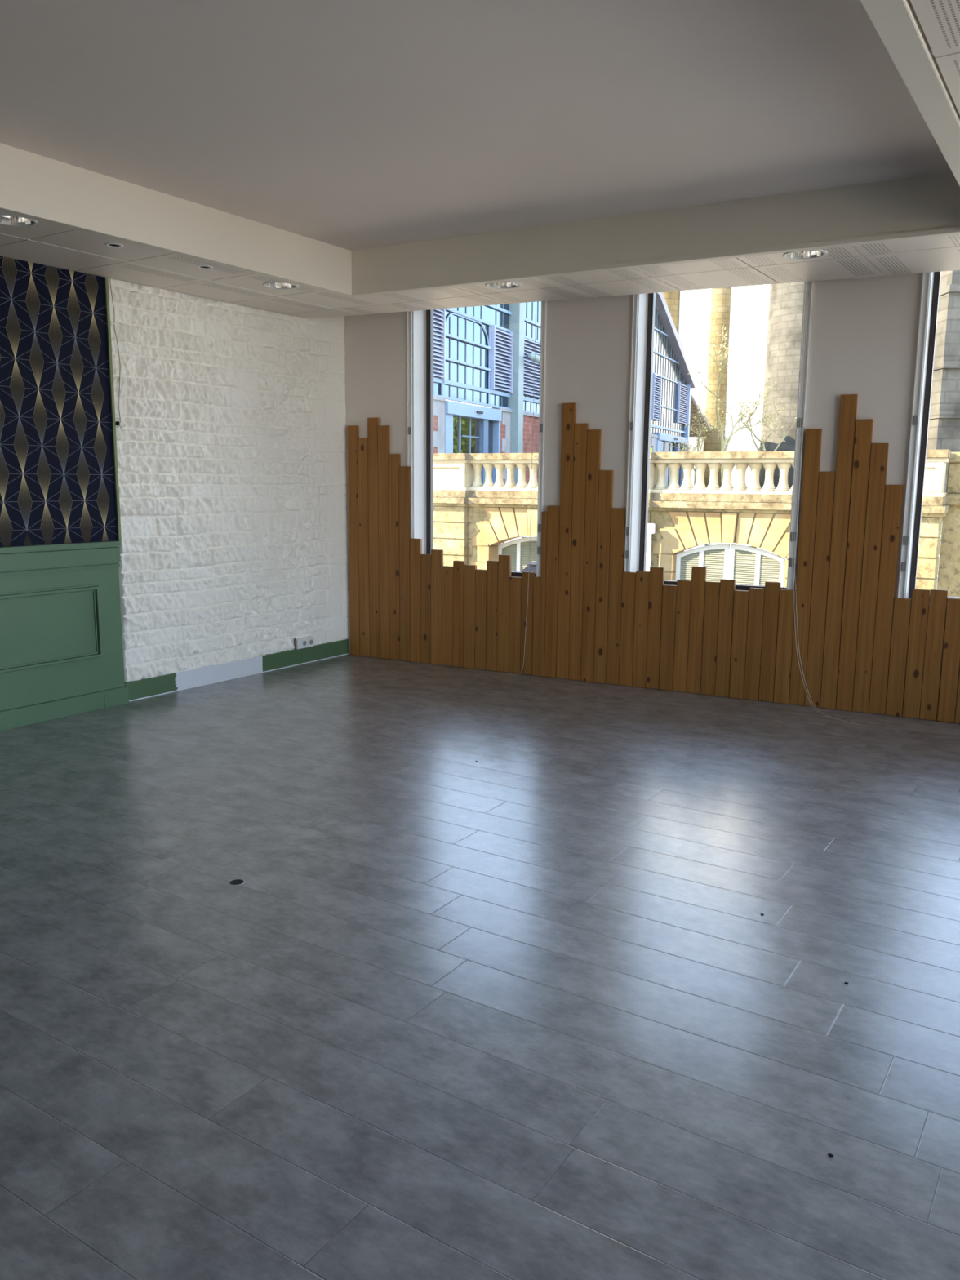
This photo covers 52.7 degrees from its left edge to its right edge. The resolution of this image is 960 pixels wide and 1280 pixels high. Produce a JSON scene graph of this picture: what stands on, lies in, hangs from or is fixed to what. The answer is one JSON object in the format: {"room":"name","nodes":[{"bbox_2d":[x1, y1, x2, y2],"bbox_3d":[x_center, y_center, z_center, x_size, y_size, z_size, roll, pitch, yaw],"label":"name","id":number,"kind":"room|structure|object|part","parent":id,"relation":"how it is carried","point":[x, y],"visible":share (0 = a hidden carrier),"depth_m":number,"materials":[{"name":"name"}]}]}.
{"room":"empty commercial room","nodes":[
{"label":"empty commercial room","id":0,"kind":"room"},
{"bbox_2d":[107,278,348,681],"bbox_3d":[-1.773,-1.335,7.301,0.082,3.250,2.262,6,11,33],"label":"stone wall","id":1,"kind":"structure","parent":0,"point":[231,442],"depth_m":7.16,"materials":[{"name":"white brick"}]},
{"bbox_2d":[124,639,348,701],"bbox_3d":[-1.796,0.206,7.541,0.044,0.132,2.293,6,11,33],"label":"baseboard","id":2,"kind":"structure","parent":1,"relation":"attached to","point":[147,687],"depth_m":7.36,"materials":[{"name":"green wood"}]},
{"bbox_2d":[293,635,314,649],"bbox_3d":[-1.465,0.018,7.980,0.050,0.091,0.233,6,11,33],"label":"wall socket","id":3,"kind":"object","parent":1,"relation":"attached to","point":[306,642],"visible":1,"depth_m":7.96,"materials":[{"name":"white plastic"}]},
{"bbox_3d":[-1.446,0.027,7.977,0.009,0.076,0.076,6,11,33],"label":"socket plate","id":4,"kind":"part","parent":3,"relation":"part of","materials":[{"name":"white plastic"}]},
{"bbox_3d":[-1.403,0.017,8.043,0.009,0.076,0.076,6,11,33],"label":"socket plate","id":5,"kind":"part","parent":3,"relation":"part of","materials":[{"name":"white plastic"}]},
{"bbox_2d":[0,653,959,1279],"bbox_3d":[-1.425,1.276,1.791,7.600,0.120,12.920,6,11,33],"label":"floor","id":6,"kind":"structure","parent":0,"point":[530,1009],"depth_m":2.92,"materials":[{"name":"plastic"}]},
{"bbox_2d":[228,879,244,885],"bbox_3d":[-0.918,0.913,3.658,0.062,0.002,0.062,6,11,33],"label":"floor outlet hole","id":7,"kind":"object","parent":6,"relation":"in","point":[234,882],"visible":1,"depth_m":3.66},
{"bbox_2d":[0,0,959,319],"bbox_3d":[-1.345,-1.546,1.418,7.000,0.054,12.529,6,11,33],"label":"ceiling","id":8,"kind":"structure","parent":0,"point":[45,243],"depth_m":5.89,"materials":[{"name":"white paint"}]},
{"bbox_2d":[0,213,38,226],"bbox_3d":[-2.316,-2.132,4.791,0.238,0.118,0.238,6,11,33],"label":"recessed light","id":9,"kind":"object","parent":8,"relation":"in","point":[6,219],"visible":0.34,"depth_m":4.88,"materials":[{"name":"silver metal"}]},
{"bbox_2d":[104,242,123,247],"bbox_3d":[-2.000,-2.163,5.299,0.100,0.017,0.100,6,11,33],"label":"recessed light","id":10,"kind":"object","parent":8,"relation":"in","point":[108,244],"visible":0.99,"depth_m":5.29,"materials":[{"name":"silver metal"}]},
{"bbox_2d":[109,277,122,428],"bbox_3d":[-2.351,-1.845,6.267,0.022,0.938,0.053,6,11,33],"label":"loose wire","id":11,"kind":"object","parent":8,"relation":"hanging from","point":[117,423],"visible":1,"depth_m":6.30,"materials":[{"name":"white plastic"}]},
{"bbox_2d":[0,142,351,290],"bbox_3d":[-3.876,-1.809,2.125,0.050,0.302,11.000,6,11,33],"label":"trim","id":12,"kind":"structure","parent":8,"relation":"attached to","point":[28,180],"depth_m":5.30,"materials":[{"name":"white paint"}]},
{"bbox_2d":[0,201,351,296],"bbox_3d":[-3.891,-1.659,2.121,0.067,0.028,10.938,6,11,33],"label":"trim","id":13,"kind":"structure","parent":12,"relation":"attached to","point":[6,207],"depth_m":5.32,"materials":[{"name":"white paint"}]},
{"bbox_2d":[196,265,213,269],"bbox_3d":[-1.654,-2.247,5.828,0.100,0.017,0.100,6,11,33],"label":"recessed light","id":14,"kind":"object","parent":8,"relation":"in","point":[205,267],"visible":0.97,"depth_m":5.82,"materials":[{"name":"silver metal"}]},
{"bbox_2d":[262,281,299,289],"bbox_3d":[-1.304,-2.379,6.350,0.238,0.118,0.238,6,11,33],"label":"recessed light","id":15,"kind":"object","parent":8,"relation":"in","point":[274,285],"visible":0.4,"depth_m":6.43,"materials":[{"name":"white plastic"}]},
{"bbox_2d":[484,280,521,288],"bbox_3d":[0.153,-2.356,6.280,0.238,0.118,0.238,6,11,33],"label":"recessed light","id":16,"kind":"object","parent":8,"relation":"in","point":[501,285],"visible":0.39,"depth_m":6.36,"materials":[{"name":"white plastic"}]},
{"bbox_2d":[351,172,959,290],"bbox_3d":[0.828,-2.358,5.718,3.869,0.302,0.050,6,11,28],"label":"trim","id":17,"kind":"structure","parent":8,"relation":"attached to","point":[930,202],"depth_m":5.52,"materials":[{"name":"white paint"}]},
{"bbox_2d":[345,226,959,297],"bbox_3d":[0.811,-2.213,5.745,3.939,0.028,0.062,6,11,29],"label":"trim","id":18,"kind":"structure","parent":17,"relation":"attached to","point":[948,231],"depth_m":5.54,"materials":[{"name":"white paint"}]},
{"bbox_2d":[782,248,827,259],"bbox_3d":[1.805,-2.195,5.377,0.238,0.118,0.238,6,11,33],"label":"recessed light","id":19,"kind":"object","parent":8,"relation":"in","point":[810,254],"visible":0.43,"depth_m":5.46,"materials":[{"name":"white plastic"}]},
{"bbox_2d":[860,0,959,186],"bbox_3d":[-0.523,-1.310,0.152,0.097,0.028,11.270,6,11,33],"label":"ceiling beam","id":20,"kind":"structure","parent":8,"relation":"attached to","point":[895,22],"depth_m":2.95,"materials":[{"name":"white paint"}]},
{"bbox_2d":[909,0,957,109],"bbox_3d":[-0.529,-1.457,0.139,0.050,0.302,11.280,6,11,33],"label":"ceiling beam","id":21,"kind":"structure","parent":8,"relation":"in","point":[909,0],"depth_m":3.12,"materials":[{"name":"white paint"}]},
{"bbox_2d":[344,272,959,722],"bbox_3d":[1.947,-1.236,6.726,7.500,3.300,0.300,6,11,28],"label":"wall","id":22,"kind":"structure","parent":0,"point":[864,331],"depth_m":6.96,"materials":[{"name":"white paint"}]},
{"bbox_2d":[406,301,546,577],"bbox_3d":[0.008,-1.586,7.702,1.216,2.195,0.278,6,11,28],"label":"window","id":23,"kind":"structure","parent":22,"relation":"in","point":[423,320],"depth_m":7.89,"materials":[{"name":"white plastic"}]},
{"bbox_3d":[-0.566,-1.741,7.853,0.042,1.826,0.026,6,11,28],"label":"blind guide rail","id":24,"kind":"part","parent":23,"relation":"part of","materials":[{"name":"white metal"}]},
{"bbox_2d":[506,314,536,675],"bbox_3d":[0.315,-1.065,7.407,0.185,2.722,0.011,3,10,16],"label":"hanging cord","id":25,"kind":"object","parent":23,"relation":"hanging from","point":[535,314],"visible":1,"depth_m":7.39,"materials":[{"name":"white plastic"}]},
{"bbox_3d":[0.464,-1.516,7.318,0.038,2.081,0.028,6,11,33],"label":"blind guide rail","id":26,"kind":"part","parent":23,"relation":"part of","materials":[{"name":"white metal"}]},
{"bbox_2d":[346,394,959,723],"bbox_3d":[1.599,-0.636,6.823,6.190,2.075,0.033,6,11,28],"label":"cladding","id":27,"kind":"object","parent":22,"relation":"attached to","point":[588,618],"visible":1,"depth_m":7.04,"materials":[{"name":"brown wood"}]},
{"bbox_2d":[624,280,813,591],"bbox_3d":[1.665,-1.426,6.808,1.217,2.195,0.278,6,11,28],"label":"window","id":28,"kind":"structure","parent":22,"relation":"in","point":[646,302],"depth_m":7.00,"materials":[{"name":"white plastic"}]},
{"bbox_3d":[1.088,-1.493,6.975,0.035,2.007,0.028,6,11,33],"label":"blind guide rail","id":29,"kind":"part","parent":28,"relation":"part of","materials":[{"name":"white metal"}]},
{"bbox_3d":[2.118,-1.362,6.423,0.047,2.070,0.026,6,11,28],"label":"blind guide rail","id":30,"kind":"part","parent":28,"relation":"part of","materials":[{"name":"white metal"}]},
{"bbox_2d":[791,292,859,724],"bbox_3d":[2.273,-0.852,6.200,0.075,2.723,0.657,-4,10,-27],"label":"hanging cord","id":31,"kind":"object","parent":28,"relation":"hanging from","point":[806,292],"visible":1,"depth_m":6.45,"materials":[{"name":"white plastic"}]},
{"bbox_2d":[897,271,959,608],"bbox_3d":[3.285,-1.270,5.933,1.179,2.195,0.278,6,11,28],"label":"window","id":32,"kind":"structure","parent":22,"relation":"in","point":[935,281],"depth_m":6.17,"materials":[{"name":"white plastic"}]},
{"bbox_3d":[2.728,-1.298,6.095,0.043,2.081,0.028,6,11,33],"label":"blind guide rail","id":33,"kind":"part","parent":32,"relation":"part of","materials":[{"name":"white metal"}]},
{"bbox_3d":[-4.574,-0.738,3.359,0.255,3.300,12.600,6,11,33],"label":"wall","id":34,"kind":"structure","parent":0,"visible":0},
{"bbox_2d":[0,255,118,546],"bbox_3d":[-5.067,-1.138,2.244,0.047,2.300,9.719,6,11,33],"label":"wallpaper","id":35,"kind":"structure","parent":34,"relation":"attached to","point":[57,479],"depth_m":5.96,"materials":[{"name":"paper"}]},
{"bbox_2d":[0,541,128,730],"bbox_3d":[-3.692,0.191,4.559,0.096,1.093,4.706,6,11,33],"label":"wainscot panel","id":36,"kind":"object","parent":34,"relation":"attached to","point":[61,650],"visible":1,"depth_m":6.10,"materials":[{"name":"green paint"}]},
{"bbox_3d":[-2.876,-0.029,5.746,0.028,0.487,1.458,6,11,33],"label":"panel moulding","id":37,"kind":"part","parent":36,"relation":"part of","materials":[{"name":"green paint"}]},
{"bbox_3d":[-3.688,-0.331,4.473,0.096,0.035,4.704,6,11,33],"label":"cap rail","id":38,"kind":"part","parent":36,"relation":"part of","materials":[{"name":"green paint"}]},
{"bbox_3d":[-3.698,0.674,4.640,0.090,0.114,4.706,6,11,33],"label":"skirting","id":39,"kind":"part","parent":36,"relation":"part of","materials":[{"name":"green paint"}]},
{"bbox_2d":[104,277,121,542],"bbox_3d":[-2.401,-1.500,6.311,0.052,1.715,0.019,6,11,33],"label":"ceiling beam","id":40,"kind":"structure","parent":34,"relation":"attached to","point":[106,281],"depth_m":6.29,"materials":[{"name":"white paint"}]},
{"bbox_3d":[36.865,-8.512,57.002,146.329,0.300,107.538,6,11,33],"label":"ground","id":41,"kind":"structure","parent":0,"visible":0},
{"bbox_2d":[433,292,695,484],"bbox_3d":[0.127,-11.187,40.389,9.350,9.750,37.501,5,10,24],"label":"building","id":42,"kind":"structure","parent":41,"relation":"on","point":[479,352],"depth_m":32.12,"materials":[{"name":"blue metal"}]},
{"bbox_3d":[-1.422,-8.375,27.112,0.050,1.960,1.490,5,10,24],"label":"louvre frame","id":43,"kind":"part","parent":42,"relation":"part of","materials":[{"name":"blue metal"}]},
{"bbox_2d":[444,400,502,484],"bbox_3d":[-0.283,-5.911,30.102,0.480,2.650,3.900,5,10,24],"label":"door","id":44,"kind":"structure","parent":42,"relation":"attached to","point":[468,428],"depth_m":30.07,"materials":[{"name":"metal"}]},
{"bbox_3d":[-0.275,-5.766,30.328,0.010,2.290,3.257,5,10,24],"label":"door pane","id":45,"kind":"part","parent":44,"relation":"part of","materials":[{"name":"clear glass"}]},
{"bbox_3d":[0.655,-9.095,31.553,0.050,1.940,1.540,5,10,24],"label":"louvre frame","id":46,"kind":"part","parent":42,"relation":"part of","materials":[{"name":"wood"}]},
{"bbox_3d":[1.161,-8.925,32.493,0.480,7.850,0.440,5,10,24],"label":"iron post","id":47,"kind":"part","parent":42,"relation":"part of","materials":[{"name":"metal"}]},
{"bbox_3d":[1.686,-9.491,33.752,0.050,1.970,2.380,5,10,24],"label":"louvre frame","id":48,"kind":"part","parent":42,"relation":"part of","materials":[{"name":"blue wood"}]},
{"bbox_2d":[524,352,540,364],"bbox_3d":[1.839,-9.453,32.811,0.647,0.397,1.153,6,11,33],"label":"lamp","id":49,"kind":"object","parent":42,"relation":"attached to","point":[536,358],"visible":0.55,"depth_m":32.34,"materials":[{"name":"white glass"}]},
{"bbox_3d":[8.841,-12.245,49.001,0.050,2.200,1.350,5,10,24],"label":"louvre frame","id":50,"kind":"part","parent":42,"relation":"part of","materials":[{"name":"blue wood"}]},
{"bbox_2d":[656,432,687,487],"bbox_3d":[10.353,-9.667,52.833,0.480,2.900,6.350,5,10,24],"label":"door","id":51,"kind":"structure","parent":42,"relation":"attached to","point":[664,440],"depth_m":52.67,"materials":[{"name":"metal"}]},
{"bbox_3d":[10.409,-9.538,53.164,0.010,2.540,5.302,5,10,24],"label":"door pane","id":52,"kind":"part","parent":51,"relation":"part of","materials":[{"name":"clear glass"}]},
{"bbox_3d":[11.252,-13.182,54.138,0.050,2.170,2.050,5,10,24],"label":"louvre frame","id":53,"kind":"part","parent":42,"relation":"part of","materials":[{"name":"blue wood"}]},
{"bbox_3d":[11.761,-11.881,55.446,0.350,6.450,0.350,5,10,24],"label":"corner post","id":54,"kind":"part","parent":42,"relation":"part of","materials":[{"name":"metal"}]},
{"bbox_2d":[669,400,718,485],"bbox_3d":[9.823,-9.063,45.283,2.083,4.142,3.265,1,9,3],"label":"bare tree","id":55,"kind":"object","parent":41,"relation":"on","point":[698,442],"visible":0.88,"depth_m":44.70,"materials":[{"name":"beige plant"}]},
{"bbox_2d":[688,389,710,437],"bbox_3d":[10.248,-12.383,60.451,7.200,5.800,7.700,5,10,24],"label":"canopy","id":56,"kind":"object","parent":41,"relation":"on","point":[694,402],"visible":0.19,"depth_m":59.37,"materials":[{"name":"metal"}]},
{"bbox_2d":[662,281,804,488],"bbox_3d":[19.044,-22.477,62.050,15.381,25.350,14.852,6,11,33],"label":"castle keep","id":57,"kind":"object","parent":41,"relation":"on","point":[768,318],"visible":0.12,"depth_m":59.03,"materials":[{"name":"beige stone"}]},
{"bbox_2d":[686,324,780,484],"bbox_3d":[9.052,-8.233,34.606,2.694,5.956,4.223,6,11,33],"label":"bare tree","id":58,"kind":"object","parent":41,"relation":"on","point":[720,425],"visible":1,"depth_m":35.21,"materials":[{"name":"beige plant"}]},
{"bbox_2d":[726,374,797,476],"bbox_3d":[12.103,-8.527,39.927,3.637,4.868,3.005,-2,10,-15],"label":"bare tree","id":59,"kind":"object","parent":41,"relation":"on","point":[759,399],"visible":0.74,"depth_m":40.05,"materials":[{"name":"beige plant"}]},
{"bbox_2d":[926,270,959,493],"bbox_3d":[16.284,-13.021,33.507,2.087,15.850,4.620,0,9,0],"label":"building","id":60,"kind":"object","parent":41,"relation":"on","point":[944,428],"visible":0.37,"depth_m":32.09,"materials":[{"name":"beige stone"}]},
{"label":"outside","id":61,"kind":"structure","parent":0,"visible":0},
{"bbox_3d":[-8.891,5.106,-11.225,130.766,0.200,77.626,6,11,33],"label":"street","id":62,"kind":"object","parent":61,"visible":0},
{"bbox_2d":[520,561,536,573],"bbox_3d":[1.494,-0.669,18.558,3.995,1.730,1.640,6,11,28],"label":"parked car","id":63,"kind":"object","parent":62,"relation":"on","point":[532,567],"visible":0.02,"depth_m":18.00,"materials":[{"name":"grey metal"}]},
{"bbox_2d":[433,448,951,591],"bbox_3d":[-0.108,-2.227,21.679,18.973,3.798,0.958,6,11,28],"label":"wall","id":64,"kind":"structure","parent":62,"relation":"on","point":[472,518],"depth_m":19.19,"materials":[{"name":"stone"}]},
{"bbox_2d":[497,536,537,572],"bbox_3d":[1.345,-1.269,21.311,2.120,2.010,0.060,6,11,28],"label":"arched window","id":65,"kind":"structure","parent":64,"relation":"in","point":[520,548],"depth_m":21.44,"materials":[{"name":"white glass"}]},
{"bbox_3d":[0.659,-1.290,21.701,0.375,1.754,0.039,6,11,28],"label":"louvre panel","id":66,"kind":"part","parent":65,"relation":"part of","materials":[{"name":"white wood"}]},
{"bbox_3d":[1.084,-1.323,21.460,0.413,1.905,0.039,6,11,28],"label":"louvre panel","id":67,"kind":"part","parent":65,"relation":"part of","materials":[{"name":"white wood"}]},
{"bbox_2d":[645,523,655,571],"bbox_3d":[3.350,-1.144,19.502,0.220,2.380,0.170,6,11,28],"label":"downpipe","id":68,"kind":"object","parent":64,"relation":"attached to","point":[651,526],"visible":0.39,"depth_m":19.32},
{"bbox_3d":[-0.092,-3.014,21.609,18.934,0.067,0.844,6,11,28],"label":"cornice moulding","id":69,"kind":"part","parent":64,"relation":"part of","materials":[{"name":"stone"}]},
{"bbox_3d":[-0.131,-3.347,21.502,18.910,0.079,0.574,6,11,28],"label":"balustrade","id":70,"kind":"part","parent":64,"relation":"part of","materials":[{"name":"stone"}]},
{"bbox_3d":[-0.132,-3.935,21.392,18.913,0.079,0.564,6,11,28],"label":"cap moulding","id":71,"kind":"part","parent":64,"relation":"part of","materials":[{"name":"stone"}]},
{"bbox_3d":[-0.101,-3.096,21.537,18.973,0.132,0.954,6,11,28],"label":"cornice","id":72,"kind":"part","parent":64,"relation":"part of","materials":[{"name":"stone"}]},
{"bbox_3d":[-0.116,-4.037,21.376,18.934,0.142,2.115,6,11,33],"label":"cap rail","id":73,"kind":"part","parent":64,"relation":"part of","materials":[{"name":"stone"}]},
{"bbox_2d":[675,543,785,586],"bbox_3d":[4.880,-0.880,19.110,2.120,2.010,0.060,6,11,28],"label":"arched window","id":74,"kind":"structure","parent":64,"relation":"in","point":[748,565],"depth_m":18.95,"materials":[{"name":"white wood"}]},
{"bbox_3d":[4.194,-0.901,19.500,0.375,1.754,0.039,6,11,28],"label":"louvre panel","id":75,"kind":"part","parent":74,"relation":"part of","materials":[{"name":"beige wood"}]},
{"bbox_3d":[4.409,-0.925,19.361,1.048,2.010,0.055,6,11,28],"label":"door","id":76,"kind":"part","parent":74,"relation":"part of","materials":[{"name":"white wood"}]},
{"bbox_3d":[4.619,-0.935,19.258,0.413,1.905,0.039,6,11,28],"label":"louvre panel","id":77,"kind":"part","parent":74,"relation":"part of","materials":[{"name":"white wood"}]},
{"bbox_3d":[5.152,-0.883,18.971,0.413,1.905,0.039,6,11,28],"label":"louvre panel","id":78,"kind":"part","parent":74,"relation":"part of","materials":[{"name":"beige wood"}]},
{"bbox_3d":[5.349,-0.835,18.854,1.048,2.010,0.055,6,11,28],"label":"door","id":79,"kind":"part","parent":74,"relation":"part of","materials":[{"name":"beige wood"}]},
{"bbox_3d":[5.575,-0.768,18.754,0.375,1.754,0.039,6,11,28],"label":"louvre panel","id":80,"kind":"part","parent":74,"relation":"part of","materials":[{"name":"beige wood"}]},
{"bbox_2d":[936,452,959,596],"bbox_3d":[11.629,-1.832,19.906,3.700,3.780,7.600,6,11,28],"label":"wall","id":81,"kind":"structure","parent":62,"relation":"on","point":[948,571],"depth_m":17.50,"materials":[{"name":"stone"}]}
]}

